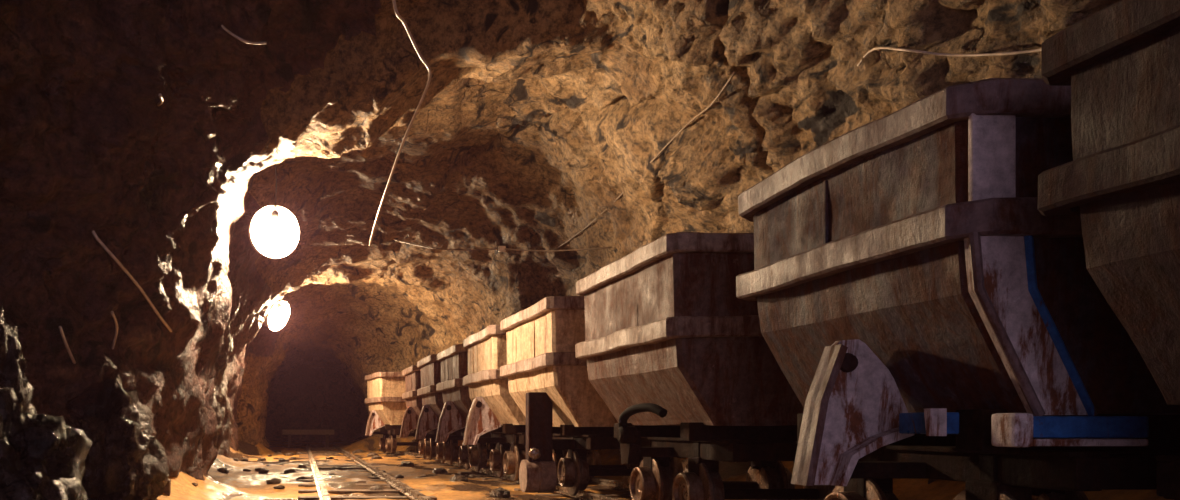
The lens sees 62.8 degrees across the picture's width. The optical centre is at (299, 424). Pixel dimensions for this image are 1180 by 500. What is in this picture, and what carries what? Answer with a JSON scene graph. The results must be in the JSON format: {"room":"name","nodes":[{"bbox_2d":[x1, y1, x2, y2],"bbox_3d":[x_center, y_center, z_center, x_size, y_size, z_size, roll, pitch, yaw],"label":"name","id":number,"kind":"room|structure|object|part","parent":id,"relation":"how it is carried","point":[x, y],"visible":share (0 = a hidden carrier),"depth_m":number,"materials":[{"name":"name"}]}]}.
{"room":"underground passage","nodes":[
{"label":"underground passage","id":0,"kind":"room"},
{"bbox_2d":[0,0,288,480],"bbox_3d":[-1.321,-0.822,13.704,2.212,3.056,32.408,0,0,0],"label":"wall","id":1,"kind":"structure","parent":0,"point":[87,145],"depth_m":5.38,"materials":[{"name":"brown stone"}]},
{"bbox_2d":[59,326,75,363],"bbox_3d":[-1.308,-0.444,5.071,0.018,0.193,0.360,0,0,-1],"label":"twig","id":2,"kind":"object","parent":1,"relation":"attached to","point":[60,327],"visible":1,"depth_m":5.03,"materials":[{"name":"brown wood"}]},
{"bbox_2d":[111,311,117,349],"bbox_3d":[-1.146,-0.577,5.560,0.048,0.214,0.368,0,0,-12],"label":"twig","id":3,"kind":"object","parent":1,"relation":"attached to","point":[112,312],"visible":1,"depth_m":5.55,"materials":[{"name":"brown wood"}]},
{"bbox_2d":[92,230,171,331],"bbox_3d":[-1.013,-0.895,5.704,0.098,0.514,1.018,0,0,19],"label":"rod","id":4,"kind":"object","parent":1,"relation":"attached to","point":[101,243],"visible":1,"depth_m":5.54,"materials":[{"name":"brown metal"}]},
{"bbox_2d":[157,93,163,105],"bbox_3d":[-0.772,-1.795,4.975,0.033,0.082,0.340,0,0,-11],"label":"twig","id":5,"kind":"object","parent":1,"relation":"attached to","point":[159,94],"visible":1,"depth_m":4.90,"materials":[{"name":"wood"}]},
{"bbox_2d":[265,367,361,440],"bbox_3d":[0.410,-0.692,30.054,3.473,2.796,0.292,0,0,0],"label":"tunnel opening","id":6,"kind":"structure","parent":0,"point":[306,398],"depth_m":30.00,"materials":[{"name":"black"}]},
{"bbox_2d":[161,0,970,388],"bbox_3d":[1.038,-2.041,13.704,4.749,2.038,32.408,0,0,0],"label":"ceiling","id":7,"kind":"structure","parent":0,"point":[533,117],"depth_m":6.88,"materials":[{"name":"brown stone"}]},
{"bbox_2d":[221,25,266,44],"bbox_3d":[-0.502,-2.526,5.355,0.584,0.622,0.235,0,0,32],"label":"wire offcut","id":8,"kind":"object","parent":7,"relation":"hanging from","point":[222,26],"visible":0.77,"depth_m":5.20,"materials":[{"name":"grey metal"}]},
{"bbox_2d":[248,164,299,258],"bbox_3d":[-0.214,-1.873,7.517,0.426,0.990,0.305,0,0,0],"label":"lamp","id":9,"kind":"object","parent":7,"relation":"hanging from","point":[274,231],"visible":0.99,"depth_m":7.56,"materials":[{"name":"white"}]},
{"bbox_3d":[-0.243,-1.598,7.544,0.440,0.439,0.237,0,0,-21],"label":"lamp shade","id":10,"kind":"part","parent":9,"relation":"part of","materials":[{"name":"white ceramic"}]},
{"bbox_2d":[271,210,278,220],"bbox_3d":[-0.207,-1.736,7.450,0.071,0.089,0.071,0,0,0],"label":"socket","id":11,"kind":"object","parent":9,"relation":"attached to","point":[274,214],"depth_m":7.42,"materials":[{"name":"brown metal"}]},
{"bbox_3d":[-0.207,-1.604,7.450,0.170,0.183,0.170,0,0,0],"label":"bulb","id":12,"kind":"part","parent":9,"relation":"part of","materials":[{"name":"white glass"}]},
{"bbox_3d":[-0.206,-2.072,7.463,0.025,0.593,0.034,0,0,-27],"label":"cord","id":13,"kind":"part","parent":9,"relation":"part of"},
{"bbox_2d":[264,299,289,330],"bbox_3d":[-0.403,-1.836,14.535,0.372,0.636,0.516,0,0,27],"label":"lamp","id":14,"kind":"object","parent":7,"relation":"hanging from","point":[277,316],"visible":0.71,"depth_m":14.62,"materials":[{"name":"white"}]},
{"bbox_2d":[276,303,281,308],"bbox_3d":[-0.338,-1.919,14.500,0.084,0.105,0.084,0,0,0],"label":"socket","id":15,"kind":"object","parent":14,"relation":"attached to","point":[278,306],"depth_m":14.47,"materials":[{"name":"white"}]},
{"bbox_3d":[-0.338,-1.764,14.500,0.200,0.215,0.200,0,0,0],"label":"bulb","id":16,"kind":"part","parent":14,"relation":"part of","materials":[{"name":"white"}]},
{"bbox_2d":[369,0,431,245],"bbox_3d":[0.601,-2.057,5.440,0.307,1.490,2.314,0,0,3],"label":"hanging cable","id":17,"kind":"object","parent":7,"relation":"hanging from","point":[399,17],"visible":1,"depth_m":5.22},
{"bbox_2d":[395,239,611,251],"bbox_3d":[1.734,-2.050,9.916,0.964,0.674,3.348,0,0,-33],"label":"cable","id":18,"kind":"object","parent":7,"relation":"attached to","point":[395,239],"visible":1,"depth_m":9.16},
{"bbox_2d":[498,246,505,251],"bbox_3d":[2.065,-1.799,9.200,0.070,0.060,0.040,0,0,0],"label":"junction box","id":19,"kind":"object","parent":18,"relation":"attached to","point":[500,248],"visible":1,"depth_m":9.18,"materials":[{"name":"grey metal"}]},
{"bbox_2d":[548,71,735,254],"bbox_3d":[2.792,-2.046,7.844,0.137,0.272,4.608,0,0,2],"label":"cable","id":20,"kind":"object","parent":7,"relation":"attached to","point":[734,72],"visible":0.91,"depth_m":6.58,"materials":[{"name":"brown rubber"}]},
{"bbox_2d":[857,47,1040,66],"bbox_3d":[2.991,-1.750,4.213,0.155,0.364,1.043,0,0,-14],"label":"cable","id":21,"kind":"object","parent":7,"relation":"attached to","point":[875,48],"visible":0.84,"depth_m":4.20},
{"bbox_2d":[156,433,1171,499],"bbox_3d":[0.667,0.381,13.810,7.335,0.381,32.620,0,0,0],"label":"floor","id":22,"kind":"structure","parent":0,"point":[238,484],"depth_m":7.74,"materials":[{"name":"brown soil"}]},
{"bbox_2d":[0,304,37,414],"bbox_3d":[-1.517,-0.151,4.357,0.433,1.050,0.594,0,0,0],"label":"boulder","id":23,"kind":"object","parent":22,"relation":"on","point":[13,365],"visible":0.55,"depth_m":4.26,"materials":[{"name":"brown stone"}]},
{"bbox_2d":[0,388,92,499],"bbox_3d":[-1.180,0.318,3.292,0.766,1.222,1.098,0,0,0],"label":"boulder","id":24,"kind":"object","parent":22,"relation":"on","point":[42,457],"visible":1,"depth_m":3.27,"materials":[{"name":"stone"}]},
{"bbox_2d":[78,373,169,499],"bbox_3d":[-1.178,0.176,5.523,0.591,0.994,0.941,0,0,16],"label":"boulder","id":25,"kind":"object","parent":22,"relation":"on","point":[123,461],"visible":0.75,"depth_m":5.30,"materials":[{"name":"stone"}]},
{"bbox_2d":[163,479,170,495],"bbox_3d":[-1.100,0.425,6.100,0.440,0.110,0.140,0,0,-6],"label":"timber beam","id":26,"kind":"structure","parent":22,"relation":"on","point":[167,489],"depth_m":6.05,"materials":[{"name":"brown wood"}]},
{"bbox_2d":[217,467,228,472],"bbox_3d":[-0.840,0.494,9.733,0.141,0.077,0.156,0,0,-45],"label":"loose stone","id":27,"kind":"object","parent":22,"relation":"on","point":[223,469],"visible":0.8,"depth_m":9.68,"materials":[{"name":"brown stone"}]},
{"bbox_2d":[258,469,268,473],"bbox_3d":[-0.398,0.515,9.826,0.113,0.071,0.108,0,0,32],"label":"loose stone","id":28,"kind":"object","parent":22,"relation":"on","point":[262,471],"visible":0.87,"depth_m":9.79,"materials":[{"name":"stone"}]},
{"bbox_2d":[266,478,279,483],"bbox_3d":[-0.240,0.515,8.165,0.133,0.072,0.100,0,0,0],"label":"loose stone","id":29,"kind":"object","parent":22,"relation":"on","point":[273,480],"visible":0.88,"depth_m":8.13,"materials":[{"name":"stone"}]},
{"bbox_2d":[273,485,284,488],"bbox_3d":[-0.174,0.531,7.656,0.093,0.046,0.089,0,0,33],"label":"loose stone","id":30,"kind":"object","parent":22,"relation":"on","point":[278,486],"visible":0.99,"depth_m":7.63,"materials":[{"name":"brown stone"}]},
{"bbox_2d":[284,469,296,472],"bbox_3d":[-0.107,0.508,9.871,0.144,0.061,0.104,0,0,0],"label":"loose stone","id":31,"kind":"object","parent":22,"relation":"on","point":[287,470],"visible":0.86,"depth_m":9.83,"materials":[{"name":"stone"}]},
{"bbox_2d":[282,430,333,446],"bbox_3d":[0.200,0.330,21.500,1.240,0.440,0.080,0,0,0],"label":"barrier","id":32,"kind":"object","parent":22,"relation":"on","point":[289,433],"visible":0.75,"depth_m":21.47,"materials":[{"name":"brown wood"}]},
{"bbox_3d":[-0.250,0.385,21.500,0.080,0.330,0.080,0,0,0],"label":"leg","id":33,"kind":"part","parent":32,"relation":"part of","materials":[{"name":"brown wood"}]},
{"bbox_3d":[0.650,0.385,21.500,0.080,0.330,0.080,0,0,0],"label":"leg","id":34,"kind":"part","parent":32,"relation":"part of","materials":[{"name":"brown wood"}]},
{"bbox_2d":[330,467,343,470],"bbox_3d":[0.422,0.501,10.255,0.151,0.055,0.118,0,0,0],"label":"loose stone","id":35,"kind":"object","parent":22,"relation":"on","point":[331,468],"visible":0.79,"depth_m":10.21,"materials":[{"name":"grey stone"}]},
{"bbox_2d":[298,445,436,499],"bbox_3d":[0.485,0.520,11.100,1.000,0.120,20.200,0,0,0],"label":"railway track","id":36,"kind":"object","parent":22,"relation":"on","point":[409,492],"visible":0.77,"depth_m":7.77,"materials":[{"name":"metal"}]},
{"bbox_3d":[0.170,0.486,11.100,0.070,0.052,20.200,0,0,0],"label":"rail","id":37,"kind":"part","parent":36,"relation":"part of","materials":[{"name":"metal"}]},
{"bbox_2d":[369,485,384,489],"bbox_3d":[0.624,0.520,7.225,0.137,0.076,0.126,0,0,-40],"label":"loose stone","id":38,"kind":"object","parent":22,"relation":"on","point":[377,487],"visible":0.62,"depth_m":7.19,"materials":[{"name":"stone"}]},
{"bbox_2d":[371,456,382,458],"bbox_3d":[1.175,0.509,13.818,0.151,0.076,0.161,0,0,-38],"label":"loose stone","id":39,"kind":"object","parent":22,"relation":"on","point":[372,457],"visible":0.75,"depth_m":13.77,"materials":[{"name":"stone"}]},
{"bbox_2d":[394,474,403,478],"bbox_3d":[0.967,0.511,8.794,0.094,0.057,0.089,0,0,36],"label":"loose stone","id":40,"kind":"object","parent":22,"relation":"on","point":[398,475],"visible":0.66,"depth_m":8.77,"materials":[{"name":"stone"}]},
{"bbox_2d":[399,461,413,466],"bbox_3d":[1.303,0.494,10.996,0.180,0.109,0.236,0,0,0],"label":"loose stone","id":41,"kind":"object","parent":22,"relation":"on","point":[403,463],"visible":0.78,"depth_m":10.93,"materials":[{"name":"grey stone"}]},
{"bbox_2d":[432,468,447,473],"bbox_3d":[1.468,0.497,9.512,0.156,0.092,0.217,0,0,-15],"label":"loose stone","id":42,"kind":"object","parent":22,"relation":"on","point":[435,470],"visible":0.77,"depth_m":9.43,"materials":[{"name":"stone"}]},
{"bbox_2d":[449,475,467,481],"bbox_3d":[1.445,0.507,8.192,0.167,0.108,0.232,0,0,0],"label":"loose stone","id":43,"kind":"object","parent":22,"relation":"on","point":[456,477],"visible":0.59,"depth_m":8.13,"materials":[{"name":"stone"}]},
{"bbox_2d":[490,487,510,497],"bbox_3d":[1.423,0.488,6.401,0.147,0.091,0.197,0,0,0],"label":"loose stone","id":44,"kind":"object","parent":22,"relation":"on","point":[498,492],"visible":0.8,"depth_m":6.34,"materials":[{"name":"grey stone"}]},
{"bbox_2d":[378,449,672,499],"bbox_3d":[2.128,0.520,7.900,1.304,0.120,18.800,0,0,0],"label":"railway track","id":45,"kind":"object","parent":22,"relation":"on","point":[582,494],"visible":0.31,"depth_m":7.63,"materials":[{"name":"wood"}]},
{"bbox_2d":[365,372,422,453],"bbox_3d":[1.833,-0.202,15.926,1.370,1.406,1.493,0,0,-6],"label":"wagon","id":46,"kind":"object","parent":45,"relation":"on","point":[387,408],"visible":0.54,"depth_m":15.42,"materials":[{"name":"brown wood"}]},
{"bbox_3d":[1.447,0.140,15.962,0.460,0.050,0.070,0,0,-6],"label":"bracket arm","id":47,"kind":"part","parent":46,"relation":"part of","materials":[{"name":"black metal"}]},
{"bbox_3d":[1.880,0.116,15.950,0.700,0.099,1.320,0,0,-6],"label":"chassis frame","id":48,"kind":"part","parent":46,"relation":"part of","materials":[{"name":"black metal"}]},
{"bbox_2d":[399,365,459,459],"bbox_3d":[2.131,-0.167,13.040,1.370,1.336,1.472,0,0,0],"label":"wagon","id":49,"kind":"object","parent":45,"relation":"on","point":[427,446],"visible":0.26,"depth_m":13.00,"materials":[{"name":"brown wood"}]},
{"bbox_2d":[415,354,510,464],"bbox_3d":[2.153,-0.177,11.441,1.376,1.356,1.474,0,0,0],"label":"wagon","id":50,"kind":"object","parent":45,"relation":"on","point":[432,400],"visible":0.34,"depth_m":11.36,"materials":[{"name":"brown wood"}]},
{"bbox_3d":[1.770,0.140,11.515,0.460,0.050,0.070,0,0,0],"label":"bracket arm","id":51,"kind":"part","parent":50,"relation":"part of","materials":[{"name":"black metal"}]},
{"bbox_3d":[2.200,0.116,11.460,0.700,0.099,1.300,0,0,0],"label":"chassis frame","id":52,"kind":"part","parent":50,"relation":"part of","materials":[{"name":"black metal"}]},
{"bbox_2d":[435,344,525,471],"bbox_3d":[2.172,-0.166,9.840,1.372,1.334,1.474,0,0,0],"label":"wagon","id":53,"kind":"object","parent":45,"relation":"on","point":[457,402],"visible":0.3,"depth_m":9.77,"materials":[{"name":"brown wood"}]},
{"bbox_3d":[1.790,0.140,9.915,0.460,0.050,0.070,0,0,0],"label":"bracket arm","id":54,"kind":"part","parent":53,"relation":"part of","materials":[{"name":"black metal"}]},
{"bbox_3d":[2.220,0.116,9.860,0.700,0.099,1.300,0,0,0],"label":"chassis frame","id":55,"kind":"part","parent":53,"relation":"part of","materials":[{"name":"black metal"}]},
{"bbox_2d":[462,325,600,480],"bbox_3d":[2.192,-0.177,8.285,1.379,1.356,1.490,0,0,0],"label":"wagon","id":56,"kind":"object","parent":45,"relation":"on","point":[493,410],"visible":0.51,"depth_m":8.06,"materials":[{"name":"brown wood"}]},
{"bbox_3d":[1.810,0.140,8.360,0.460,0.050,0.070,0,0,0],"label":"bracket arm","id":57,"kind":"part","parent":56,"relation":"part of","materials":[{"name":"black metal"}]},
{"bbox_3d":[2.240,0.116,8.305,0.700,0.099,1.310,0,0,0],"label":"chassis frame","id":58,"kind":"part","parent":56,"relation":"part of","materials":[{"name":"black metal"}]},
{"bbox_2d":[500,296,682,495],"bbox_3d":[2.235,-0.176,6.636,1.329,1.355,1.579,0,0,0],"label":"wagon","id":59,"kind":"object","parent":45,"relation":"on","point":[552,388],"visible":0.55,"depth_m":6.25,"materials":[{"name":"brown wood"}]},
{"bbox_3d":[1.685,0.015,6.345,0.170,0.490,0.100,0,0,0],"label":"post","id":60,"kind":"part","parent":59,"relation":"part of","materials":[{"name":"wood"}]},
{"bbox_3d":[1.860,0.135,6.345,0.400,0.070,0.080,0,0,0],"label":"bracket arm","id":61,"kind":"part","parent":59,"relation":"part of","materials":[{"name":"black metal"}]},
{"bbox_3d":[2.260,0.116,6.655,0.700,0.099,1.410,0,0,0],"label":"chassis frame","id":62,"kind":"part","parent":59,"relation":"part of","materials":[{"name":"black metal"}]},
{"bbox_2d":[575,232,834,499],"bbox_3d":[2.260,-0.177,4.646,1.277,1.356,1.519,0,0,0],"label":"wagon","id":63,"kind":"object","parent":45,"relation":"on","point":[684,365],"visible":0.68,"depth_m":4.17,"materials":[{"name":"brown wood"}]},
{"bbox_3d":[1.710,0.115,4.655,0.060,0.170,0.140,0,0,0],"label":"lever plate","id":64,"kind":"part","parent":63,"relation":"part of","materials":[{"name":"black metal"}]},
{"bbox_3d":[1.694,0.022,4.466,0.121,0.258,0.346,0,0,-2],"label":"latch lever","id":65,"kind":"part","parent":63,"relation":"part of","materials":[{"name":"black metal"}]},
{"bbox_3d":[1.880,0.140,4.670,0.360,0.050,0.070,0,0,0],"label":"bracket arm","id":66,"kind":"part","parent":63,"relation":"part of","materials":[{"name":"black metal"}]},
{"bbox_3d":[2.260,0.116,4.665,0.700,0.099,1.350,0,0,0],"label":"chassis frame","id":67,"kind":"part","parent":63,"relation":"part of","materials":[{"name":"black metal"}]},
{"bbox_2d":[736,78,1179,499],"bbox_3d":[2.211,-0.190,2.798,1.372,1.382,1.360,0,0,0],"label":"wagon","id":68,"kind":"object","parent":45,"relation":"on","point":[910,285],"visible":0.91,"depth_m":2.42,"materials":[{"name":"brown wood"}]},
{"bbox_3d":[1.830,0.140,2.803,0.460,0.050,0.070,0,0,0],"label":"bracket arm","id":69,"kind":"part","parent":68,"relation":"part of","materials":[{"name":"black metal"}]},
{"bbox_3d":[1.730,-0.670,2.251,0.109,0.240,0.016,0,0,0],"label":"corner plate","id":70,"kind":"part","parent":68,"relation":"part of","materials":[{"name":"grey metal"}]},
{"bbox_3d":[2.260,0.116,2.817,0.700,0.099,1.185,0,0,0],"label":"chassis frame","id":71,"kind":"part","parent":68,"relation":"part of","materials":[{"name":"black metal"}]},
{"bbox_3d":[1.835,-0.253,2.272,0.322,0.455,0.058,0,0,-7],"label":"hopper corner plate","id":72,"kind":"part","parent":68,"relation":"part of","materials":[{"name":"grey metal"}]},
{"bbox_2d":[1037,0,1179,499],"bbox_3d":[2.262,-0.176,1.290,1.276,1.354,1.513,0,0,0],"label":"wagon","id":73,"kind":"object","parent":45,"relation":"on","point":[1120,63],"visible":1,"depth_m":1.84,"materials":[{"name":"wood"}]},
{"bbox_3d":[2.260,0.116,1.330,0.700,0.099,1.380,0,0,0],"label":"chassis frame","id":74,"kind":"part","parent":73,"relation":"part of","materials":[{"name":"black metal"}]},
{"bbox_2d":[350,0,1118,483],"bbox_3d":[2.372,-0.632,13.672,1.746,2.676,32.494,0,0,-4],"label":"wall","id":75,"kind":"structure","parent":0,"point":[886,81],"depth_m":5.29,"materials":[{"name":"brown stone"}]}
]}

